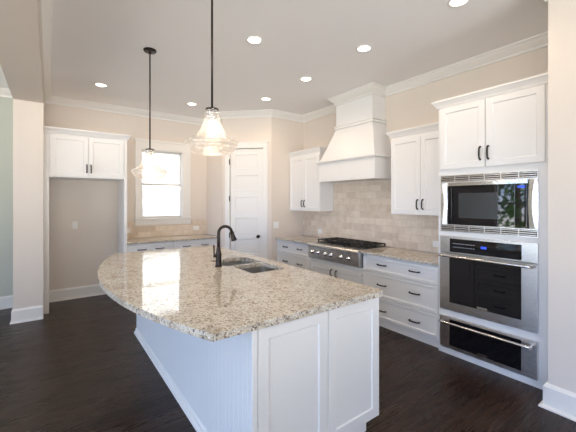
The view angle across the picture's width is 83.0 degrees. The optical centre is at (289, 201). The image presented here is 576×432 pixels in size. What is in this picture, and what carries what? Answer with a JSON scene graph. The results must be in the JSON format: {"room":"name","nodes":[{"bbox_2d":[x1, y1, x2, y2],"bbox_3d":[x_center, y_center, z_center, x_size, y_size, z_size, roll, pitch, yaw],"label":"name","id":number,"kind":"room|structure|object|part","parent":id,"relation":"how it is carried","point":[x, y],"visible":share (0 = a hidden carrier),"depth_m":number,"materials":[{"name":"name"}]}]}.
{"room":"kitchen","nodes":[
{"label":"kitchen","id":0,"kind":"room"},
{"bbox_2d":[0,0,43,317],"bbox_3d":[-0.721,-0.036,0.589,0.312,3.199,10.803,0,0,-36],"label":"wall","id":1,"kind":"structure","parent":0,"point":[20,40],"depth_m":4.21,"materials":[{"name":"paint"}]},
{"bbox_2d":[0,65,12,97],"bbox_3d":[-2.503,-1.581,-0.713,4.100,0.108,10.792,0,0,-36],"label":"trim","id":2,"kind":"structure","parent":1,"relation":"attached to","point":[4,92],"depth_m":4.73,"materials":[{"name":"paint"}]},
{"bbox_2d":[0,97,206,296],"bbox_3d":[-3.977,-0.036,4.999,8.900,3.199,0.160,0,0,-36],"label":"wall","id":3,"kind":"structure","parent":0,"point":[76,256],"depth_m":5.34,"materials":[{"name":"paint"}]},
{"bbox_2d":[0,295,42,324],"bbox_3d":[-5.317,1.472,3.380,4.421,0.182,0.863,0,0,-36],"label":"baseboard","id":4,"kind":"structure","parent":3,"relation":"attached to","point":[33,313],"depth_m":4.28,"materials":[{"name":"paint"}]},
{"bbox_2d":[72,221,77,228],"bbox_3d":[-3.469,0.377,5.267,0.072,0.117,0.008,0,0,-36],"label":"wall outlet","id":5,"kind":"object","parent":3,"relation":"attached to","point":[74,223],"visible":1,"depth_m":5.26,"materials":[{"name":"white plastic"}]},
{"bbox_2d":[49,284,105,302],"bbox_3d":[-3.351,1.472,5.339,0.940,0.182,0.030,0,0,-36],"label":"baseboard","id":6,"kind":"structure","parent":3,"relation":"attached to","point":[89,290],"depth_m":5.26,"materials":[{"name":"paint"}]},
{"bbox_2d":[134,138,191,225],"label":"window","id":7,"kind":"structure","parent":3,"relation":"in","point":[160,147],"depth_m":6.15,"materials":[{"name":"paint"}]},
{"bbox_3d":[-2.433,-0.622,6.175,0.728,0.634,0.030,0,0,-36],"label":"sash","id":8,"kind":"part","parent":7,"relation":"part of","materials":[{"name":"paint"}]},
{"bbox_3d":[-2.412,-0.022,6.146,0.728,0.646,0.030,0,0,-36],"label":"sash","id":9,"kind":"part","parent":7,"relation":"part of","materials":[{"name":"paint"}]},
{"bbox_3d":[-2.350,0.315,6.099,1.035,0.027,0.110,0,0,-36],"label":"sill","id":10,"kind":"part","parent":7,"relation":"part of","materials":[{"name":"paint"}]},
{"bbox_2d":[127,219,206,238],"bbox_3d":[-2.304,0.497,6.120,1.567,0.298,0.010,0,0,-36],"label":"tile backsplash","id":11,"kind":"structure","parent":3,"relation":"attached to","point":[175,229],"depth_m":6.11,"materials":[{"name":"tile"}]},
{"bbox_2d":[38,0,335,124],"bbox_3d":[1.021,-1.581,1.873,4.014,0.108,10.792,0,0,-36],"label":"trim","id":12,"kind":"structure","parent":3,"relation":"attached to","point":[45,6],"depth_m":5.48,"materials":[{"name":"paint"}]},
{"bbox_2d":[207,117,302,261],"bbox_3d":[-0.735,-0.036,6.221,1.962,3.199,0.589,0,0,9],"label":"wall","id":13,"kind":"structure","parent":0,"point":[283,136],"depth_m":6.00,"materials":[{"name":"paint"}]},
{"bbox_2d":[225,141,267,258],"bbox_3d":[-0.785,0.240,5.925,0.820,2.645,0.112,0,0,9],"label":"door","id":14,"kind":"structure","parent":13,"relation":"in","point":[246,170],"depth_m":5.95,"materials":[{"name":"paint"}]},
{"bbox_2d":[273,222,278,227],"bbox_3d":[-0.243,0.423,5.914,0.117,0.117,0.009,0,0,-36],"label":"wall switch","id":15,"kind":"object","parent":13,"relation":"attached to","point":[275,224],"visible":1,"depth_m":5.91,"materials":[{"name":"white plastic"}]},
{"bbox_2d":[0,0,547,118],"bbox_3d":[-0.763,-1.736,0.618,8.900,0.200,11.300,0,0,-36],"label":"ceiling","id":16,"kind":"structure","parent":0,"point":[95,41],"depth_m":3.39,"materials":[{"name":"paint"}]},
{"bbox_2d":[94,83,107,86],"bbox_3d":[-2.642,-1.632,4.566,0.168,0.006,0.168,0,0,-36],"label":"recessed light","id":17,"kind":"object","parent":16,"relation":"in","point":[95,84],"visible":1,"depth_m":4.57,"materials":[{"name":"beige"}]},
{"bbox_2d":[131,47,167,179],"bbox_3d":[-1.505,-0.941,3.512,0.371,1.390,0.371,0,0,-36],"label":"pendant light","id":18,"kind":"object","parent":16,"relation":"hanging from","point":[142,167],"visible":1,"depth_m":3.49,"materials":[{"name":"clear glass"}]},
{"bbox_2d":[145,148,153,156],"bbox_3d":[-1.505,-0.532,3.512,0.092,0.097,0.092,0,0,-36],"label":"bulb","id":19,"kind":"object","parent":18,"relation":"attached to","point":[150,151],"depth_m":3.49,"materials":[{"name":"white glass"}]},
{"bbox_3d":[-1.505,-0.403,3.512,0.371,0.314,0.371,0,0,-36],"label":"lamp shade","id":20,"kind":"part","parent":18,"relation":"part of","materials":[{"name":"clear glass"}]},
{"bbox_3d":[-1.505,-1.093,3.512,0.015,1.027,0.015,0,0,-36],"label":"rod","id":21,"kind":"part","parent":18,"relation":"part of","materials":[{"name":"black metal"}]},
{"bbox_2d":[185,0,238,155],"bbox_3d":[-0.546,-0.985,2.297,0.371,1.302,0.371,0,0,-36],"label":"pendant light","id":22,"kind":"object","parent":16,"relation":"hanging from","point":[194,141],"visible":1,"depth_m":2.25,"materials":[{"name":"clear glass"}]},
{"bbox_2d":[205,106,218,120],"bbox_3d":[-0.546,-0.621,2.297,0.092,0.097,0.092,0,0,-36],"label":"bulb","id":23,"kind":"object","parent":22,"relation":"attached to","point":[210,111],"depth_m":2.27,"materials":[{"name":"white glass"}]},
{"bbox_3d":[-0.546,-1.137,2.297,0.015,0.939,0.015,0,0,-36],"label":"rod","id":24,"kind":"part","parent":22,"relation":"part of","materials":[{"name":"black metal"}]},
{"bbox_3d":[-0.546,-0.491,2.297,0.371,0.314,0.371,0,0,-36],"label":"lamp shade","id":25,"kind":"part","parent":22,"relation":"part of","materials":[{"name":"clear glass"}]},
{"bbox_3d":[-0.546,-0.517,2.297,0.060,0.107,0.060,0,0,-36],"label":"bulb","id":26,"kind":"part","parent":22,"relation":"part of","materials":[{"name":"beige glass"}]},
{"bbox_2d":[246,36,262,43],"bbox_3d":[-0.355,-1.632,3.295,0.168,0.006,0.168,0,0,-36],"label":"recessed light","id":27,"kind":"object","parent":16,"relation":"in","point":[252,39],"visible":1,"depth_m":3.29,"materials":[{"name":"white plastic"}]},
{"bbox_2d":[261,97,270,100],"bbox_3d":[-0.374,-1.632,5.189,0.168,0.006,0.168,0,0,-36],"label":"recessed light","id":28,"kind":"object","parent":16,"relation":"in","point":[264,98],"visible":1,"depth_m":5.20,"materials":[{"name":"beige"}]},
{"bbox_2d":[300,77,311,81],"bbox_3d":[0.220,-1.632,4.343,0.168,0.006,0.168,0,0,-36],"label":"recessed light","id":29,"kind":"object","parent":16,"relation":"in","point":[304,79],"visible":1,"depth_m":4.35,"materials":[{"name":"beige"}]},
{"bbox_2d":[356,45,371,52],"bbox_3d":[0.796,-1.632,3.478,0.168,0.006,0.168,0,0,-36],"label":"recessed light","id":30,"kind":"object","parent":16,"relation":"in","point":[363,48],"visible":1,"depth_m":3.47,"materials":[{"name":"beige"}]},
{"bbox_2d":[448,0,469,7],"bbox_3d":[1.381,-1.632,2.655,0.168,0.006,0.168,0,0,-36],"label":"recessed light","id":31,"kind":"object","parent":16,"relation":"in","point":[452,3],"visible":1,"depth_m":2.68,"materials":[{"name":"beige"}]},
{"bbox_2d":[0,294,575,431],"bbox_3d":[-0.763,1.623,0.618,8.900,0.120,11.300,0,0,-36],"label":"floor","id":32,"kind":"structure","parent":0,"point":[82,366],"depth_m":2.74,"materials":[{"name":"brown wood"}]},
{"bbox_2d":[44,126,130,313],"bbox_3d":[-3.141,0.258,5.085,1.100,2.610,0.686,0,0,-36],"label":"refrigerator surround","id":33,"kind":"object","parent":32,"relation":"on","point":[69,154],"visible":0.95,"depth_m":4.80,"materials":[{"name":"paint"}]},
{"bbox_3d":[-3.566,0.288,4.804,0.032,2.550,0.636,0,0,-36],"label":"panel","id":34,"kind":"part","parent":33,"relation":"part of","materials":[{"name":"paint"}]},
{"bbox_3d":[-3.174,-0.659,4.703,0.460,0.585,0.019,0,0,-36],"label":"door","id":35,"kind":"part","parent":33,"relation":"part of","materials":[{"name":"paint"}]},
{"bbox_3d":[-3.141,-1.010,5.084,1.100,0.075,0.685,0,0,-36],"label":"crown","id":36,"kind":"part","parent":33,"relation":"part of","materials":[{"name":"paint"}]},
{"bbox_3d":[-2.795,-0.659,4.981,0.468,0.585,0.019,0,0,-36],"label":"door","id":37,"kind":"part","parent":33,"relation":"part of","materials":[{"name":"paint"}]},
{"bbox_3d":[-2.769,0.288,5.389,0.040,2.550,0.636,0,0,-36],"label":"panel","id":38,"kind":"part","parent":33,"relation":"part of","materials":[{"name":"paint"}]},
{"bbox_2d":[127,241,172,252],"bbox_3d":[-2.452,1.121,5.601,0.719,0.884,0.650,0,0,-36],"label":"base cabinet","id":39,"kind":"object","parent":32,"relation":"on","point":[160,245],"visible":0.21,"depth_m":5.36,"materials":[{"name":"paint"}]},
{"bbox_2d":[173,238,216,248],"bbox_3d":[-1.818,1.121,6.066,0.849,0.884,0.650,0,0,-36],"label":"base cabinet","id":40,"kind":"object","parent":32,"relation":"on","point":[202,242],"visible":0.23,"depth_m":5.81,"materials":[{"name":"paint"}]},
{"bbox_2d":[127,234,216,244],"bbox_3d":[-2.111,0.663,5.859,1.569,0.030,0.636,0,0,-36],"label":"countertop","id":41,"kind":"structure","parent":40,"relation":"on","point":[197,236],"depth_m":5.74,"materials":[{"name":"stone"}]},
{"bbox_2d":[134,297,378,431],"bbox_3d":[-0.598,1.108,3.076,1.074,0.910,2.772,0,0,-36],"label":"kitchen island","id":42,"kind":"object","parent":32,"relation":"on","point":[319,372],"visible":0.52,"depth_m":1.98,"materials":[{"name":"paint"}]},
{"bbox_3d":[-1.002,1.108,2.782,0.019,0.910,2.768,0,0,-36],"label":"beadboard panel","id":43,"kind":"part","parent":42,"relation":"part of","materials":[{"name":"paint"}]},
{"bbox_2d":[98,245,381,341],"bbox_3d":[-0.824,0.632,2.961,1.558,0.038,2.890,0,0,-36],"label":"island countertop","id":44,"kind":"structure","parent":42,"relation":"on","point":[183,290],"depth_m":2.25,"materials":[{"name":"stone"}]},
{"bbox_2d":[213,225,236,266],"bbox_3d":[-0.613,0.417,3.103,0.226,0.391,0.070,0,0,-15],"label":"faucet","id":45,"kind":"object","parent":44,"relation":"on","point":[218,254],"visible":1,"depth_m":3.08,"materials":[{"name":"black metal"}]},
{"bbox_3d":[-0.614,0.327,3.105,0.151,0.211,0.029,0,0,-19],"label":"spout","id":46,"kind":"part","parent":45,"relation":"part of","materials":[{"name":"black metal"}]},
{"bbox_2d":[221,260,275,272],"bbox_3d":[-0.435,0.748,3.197,0.434,0.190,0.834,0,0,-36],"label":"sink","id":47,"kind":"object","parent":44,"relation":"in","point":[260,268],"visible":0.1,"depth_m":3.28,"materials":[{"name":"grey metal"}]},
{"bbox_3d":[-0.558,0.748,3.365,0.434,0.190,0.416,0,0,-36],"label":"bowl","id":48,"kind":"part","parent":47,"relation":"part of","materials":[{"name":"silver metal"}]},
{"bbox_3d":[-0.288,0.738,3.044,0.379,0.170,0.414,0,0,-36],"label":"bowl","id":49,"kind":"part","parent":47,"relation":"part of","materials":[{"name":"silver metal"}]},
{"bbox_3d":[-0.183,1.108,1.675,0.034,0.910,0.022,0,0,-36],"label":"corner post","id":50,"kind":"part","parent":42,"relation":"part of","materials":[{"name":"paint"}]},
{"bbox_3d":[0.030,1.066,1.832,0.489,0.818,0.019,0,0,-36],"label":"panel","id":51,"kind":"part","parent":42,"relation":"part of","materials":[{"name":"paint"}]},
{"bbox_3d":[0.423,1.066,2.120,0.475,0.818,0.019,0,0,-36],"label":"panel","id":52,"kind":"part","parent":42,"relation":"part of","materials":[{"name":"paint"}]},
{"bbox_2d":[277,239,310,270],"bbox_3d":[0.278,1.121,5.707,0.656,0.884,0.954,0,0,-36],"label":"base cabinet","id":53,"kind":"object","parent":32,"relation":"on","point":[295,254],"visible":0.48,"depth_m":5.50,"materials":[{"name":"paint"}]},
{"bbox_3d":[0.053,1.047,5.541,0.019,0.292,0.926,0,0,-36],"label":"drawer","id":54,"kind":"part","parent":53,"relation":"part of","materials":[{"name":"paint"}]},
{"bbox_3d":[0.053,0.796,5.541,0.019,0.190,0.926,0,0,-36],"label":"drawer","id":55,"kind":"part","parent":53,"relation":"part of","materials":[{"name":"paint"}]},
{"bbox_2d":[311,258,362,283],"bbox_3d":[0.877,1.221,4.890,0.656,0.684,1.066,0,0,-36],"label":"base cabinet","id":56,"kind":"object","parent":32,"relation":"on","point":[346,272],"visible":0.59,"depth_m":4.66,"materials":[{"name":"paint"}]},
{"bbox_3d":[0.498,1.204,4.934,0.019,0.507,0.521,0,0,-36],"label":"door","id":57,"kind":"part","parent":56,"relation":"part of","materials":[{"name":"paint"}]},
{"bbox_3d":[0.807,1.204,4.513,0.019,0.507,0.513,0,0,-36],"label":"door","id":58,"kind":"part","parent":56,"relation":"part of","materials":[{"name":"paint"}]},
{"bbox_2d":[363,254,438,347],"bbox_3d":[1.504,1.121,4.036,0.656,0.884,1.050,0,0,-36],"label":"base cabinet","id":59,"kind":"object","parent":32,"relation":"on","point":[409,300],"visible":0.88,"depth_m":3.77,"materials":[{"name":"paint"}]},
{"bbox_2d":[275,235,438,265],"bbox_3d":[0.910,0.663,4.857,0.642,0.030,3.072,0,0,-36],"label":"countertop","id":60,"kind":"structure","parent":59,"relation":"on","point":[429,258],"depth_m":4.10,"materials":[{"name":"stone"}]},
{"bbox_2d":[307,237,386,267],"bbox_3d":[0.831,0.729,4.857,0.644,0.295,1.040,0,0,-36],"label":"gas cooktop","id":61,"kind":"object","parent":60,"relation":"in","point":[345,251],"visible":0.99,"depth_m":4.66,"materials":[{"name":"silver metal"}]},
{"bbox_3d":[1.278,1.047,3.870,0.019,0.292,1.022,0,0,-36],"label":"drawer","id":62,"kind":"part","parent":59,"relation":"part of","materials":[{"name":"paint"}]},
{"bbox_3d":[1.278,0.796,3.870,0.019,0.190,1.022,0,0,-36],"label":"drawer","id":63,"kind":"part","parent":59,"relation":"part of","materials":[{"name":"paint"}]},
{"bbox_3d":[1.278,1.331,3.870,0.019,0.255,1.022,0,0,-36],"label":"drawer","id":64,"kind":"part","parent":59,"relation":"part of","materials":[{"name":"paint"}]},
{"bbox_2d":[432,72,547,389],"bbox_3d":[2.068,0.258,3.211,0.740,2.610,1.043,0,0,-36],"label":"tall cabinet","id":65,"kind":"object","parent":32,"relation":"on","point":[503,127],"depth_m":2.94,"materials":[{"name":"paint"}]},
{"bbox_3d":[1.706,-0.647,3.229,0.019,0.635,0.435,0,0,-36],"label":"door","id":66,"kind":"part","parent":65,"relation":"part of","materials":[{"name":"paint"}]},
{"bbox_3d":[1.789,-0.459,3.070,0.041,0.139,0.020,0,0,-36],"label":"handle","id":67,"kind":"part","parent":65,"relation":"part of","materials":[{"name":"black metal"}]},
{"bbox_3d":[1.808,1.323,3.053,0.003,0.264,0.626,0,0,-36],"label":"glass panel","id":68,"kind":"part","parent":65,"relation":"part of","materials":[{"name":"black glass"}]},
{"bbox_3d":[1.831,-0.459,3.012,0.041,0.139,0.020,0,0,-36],"label":"handle","id":69,"kind":"part","parent":65,"relation":"part of","materials":[{"name":"black metal"}]},
{"bbox_2d":[438,235,538,333],"bbox_3d":[2.025,0.724,3.205,0.663,0.754,0.843,0,0,-36],"label":"wall oven","id":70,"kind":"object","parent":65,"relation":"in","point":[497,281],"visible":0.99,"depth_m":2.98,"materials":[{"name":"silver metal"}]},
{"bbox_3d":[1.808,0.790,3.053,0.003,0.455,0.626,0,0,-36],"label":"glass panel","id":71,"kind":"part","parent":70,"relation":"part of","materials":[{"name":"black glass"}]},
{"bbox_3d":[1.814,0.439,3.058,0.002,0.134,0.626,0,0,-36],"label":"control glass","id":72,"kind":"part","parent":70,"relation":"part of","materials":[{"name":"black glass"}]},
{"bbox_3d":[2.025,1.331,3.205,0.663,0.320,0.843,0,0,-36],"label":"warming drawer","id":73,"kind":"part","parent":65,"relation":"part of","materials":[{"name":"silver metal"}]},
{"bbox_2d":[441,170,538,237],"bbox_3d":[2.026,0.018,3.205,0.542,0.574,0.843,0,0,-36],"label":"microwave","id":74,"kind":"object","parent":65,"relation":"in","point":[495,203],"visible":0.99,"depth_m":3.00,"materials":[{"name":"silver metal"}]},
{"bbox_3d":[1.803,0.036,3.096,0.019,0.387,0.594,0,0,-36],"label":"door","id":75,"kind":"part","parent":74,"relation":"part of","materials":[{"name":"black glass"}]},
{"bbox_3d":[2.006,0.036,2.819,0.019,0.387,0.089,0,0,-36],"label":"control panel","id":76,"kind":"part","parent":74,"relation":"part of","materials":[{"name":"black glass"}]},
{"bbox_3d":[2.087,-1.010,3.226,0.690,0.075,1.043,0,0,-36],"label":"crown","id":77,"kind":"part","parent":65,"relation":"part of","materials":[{"name":"paint"}]},
{"bbox_3d":[1.972,-0.647,2.866,0.019,0.635,0.453,0,0,-36],"label":"door","id":78,"kind":"part","parent":65,"relation":"part of","materials":[{"name":"paint"}]},
{"bbox_2d":[303,46,547,252],"bbox_3d":[1.130,-0.036,5.255,0.160,3.199,5.468,0,0,-36],"label":"wall","id":79,"kind":"structure","parent":0,"point":[410,108],"depth_m":4.18,"materials":[{"name":"paint"}]},
{"bbox_2d":[288,146,332,210],"bbox_3d":[0.375,-0.373,5.820,0.366,1.073,0.885,0,0,-36],"label":"upper cabinet","id":80,"kind":"object","parent":79,"relation":"attached to","point":[307,193],"visible":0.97,"depth_m":5.65,"materials":[{"name":"paint"}]},
{"bbox_3d":[0.134,-0.322,5.921,0.019,0.950,0.413,0,0,-36],"label":"door","id":81,"kind":"part","parent":80,"relation":"part of","materials":[{"name":"paint"}]},
{"bbox_3d":[0.378,-0.873,5.823,0.357,0.075,0.885,0,0,-36],"label":"crown","id":82,"kind":"part","parent":80,"relation":"part of","materials":[{"name":"paint"}]},
{"bbox_3d":[0.375,-0.322,5.592,0.019,0.950,0.395,0,0,-36],"label":"door","id":83,"kind":"part","parent":80,"relation":"part of","materials":[{"name":"paint"}]},
{"bbox_2d":[315,82,390,182],"bbox_3d":[0.965,-0.976,4.943,0.473,1.318,1.210,0,0,-36],"label":"range hood","id":84,"kind":"object","parent":79,"relation":"attached to","point":[359,149],"visible":0.91,"depth_m":4.71,"materials":[{"name":"paint"}]},
{"bbox_3d":[0.965,-0.623,4.943,0.472,0.052,1.210,0,0,-36],"label":"ledge trim","id":85,"kind":"part","parent":84,"relation":"part of","materials":[{"name":"paint"}]},
{"bbox_3d":[0.977,-0.330,4.952,0.423,0.025,1.130,0,0,-36],"label":"rail","id":86,"kind":"part","parent":84,"relation":"part of","materials":[{"name":"paint"}]},
{"bbox_3d":[1.031,-1.576,4.929,0.381,0.119,0.902,0,0,-36],"label":"crown","id":87,"kind":"part","parent":84,"relation":"part of","materials":[{"name":"paint"}]},
{"bbox_3d":[1.057,-1.161,4.948,0.317,0.060,0.774,0,0,-36],"label":"cap trim","id":88,"kind":"part","parent":84,"relation":"part of","materials":[{"name":"paint"}]},
{"bbox_2d":[303,181,438,252],"bbox_3d":[1.174,0.174,5.051,0.010,0.943,3.073,0,0,-36],"label":"tile backsplash","id":89,"kind":"structure","parent":79,"relation":"attached to","point":[361,211],"depth_m":4.98,"materials":[{"name":"tile"}]},
{"bbox_2d":[433,241,438,246],"bbox_3d":[1.858,0.533,4.103,0.008,0.075,0.117,0,0,-36],"label":"wall outlet","id":90,"kind":"object","parent":89,"relation":"attached to","point":[435,243],"visible":0.72,"depth_m":4.11,"materials":[{"name":"white plastic"}]},
{"bbox_2d":[386,122,438,215],"bbox_3d":[1.671,-0.373,4.053,0.366,1.073,0.875,0,0,-36],"label":"upper cabinet","id":91,"kind":"object","parent":79,"relation":"attached to","point":[414,150],"visible":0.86,"depth_m":3.97,"materials":[{"name":"paint"}]},
{"bbox_3d":[1.463,-0.322,4.109,0.019,0.950,0.416,0,0,-36],"label":"door","id":92,"kind":"part","parent":91,"relation":"part of","materials":[{"name":"paint"}]},
{"bbox_3d":[1.675,-0.873,4.055,0.357,0.075,0.875,0,0,-36],"label":"crown","id":93,"kind":"part","parent":91,"relation":"part of","materials":[{"name":"paint"}]},
{"bbox_3d":[1.701,-0.322,3.784,0.019,0.950,0.382,0,0,-36],"label":"door","id":94,"kind":"part","parent":91,"relation":"part of","materials":[{"name":"paint"}]},
{"bbox_2d":[385,0,548,96],"bbox_3d":[3.221,-1.581,1.442,0.976,0.108,7.496,0,0,-36],"label":"trim","id":95,"kind":"structure","parent":79,"relation":"attached to","point":[538,41],"depth_m":3.69,"materials":[{"name":"paint"}]},
{"bbox_2d":[548,0,575,392],"bbox_3d":[4.027,-0.036,0.557,1.044,3.199,5.535,0,0,-36],"label":"wall","id":96,"kind":"structure","parent":0,"point":[561,13],"depth_m":2.41,"materials":[{"name":"paint"}]},
{"bbox_2d":[538,381,575,421],"bbox_3d":[3.536,1.472,0.358,0.114,0.182,5.374,0,0,-36],"label":"baseboard","id":97,"kind":"structure","parent":96,"relation":"attached to","point":[560,401],"depth_m":2.40,"materials":[{"name":"paint"}]}
]}

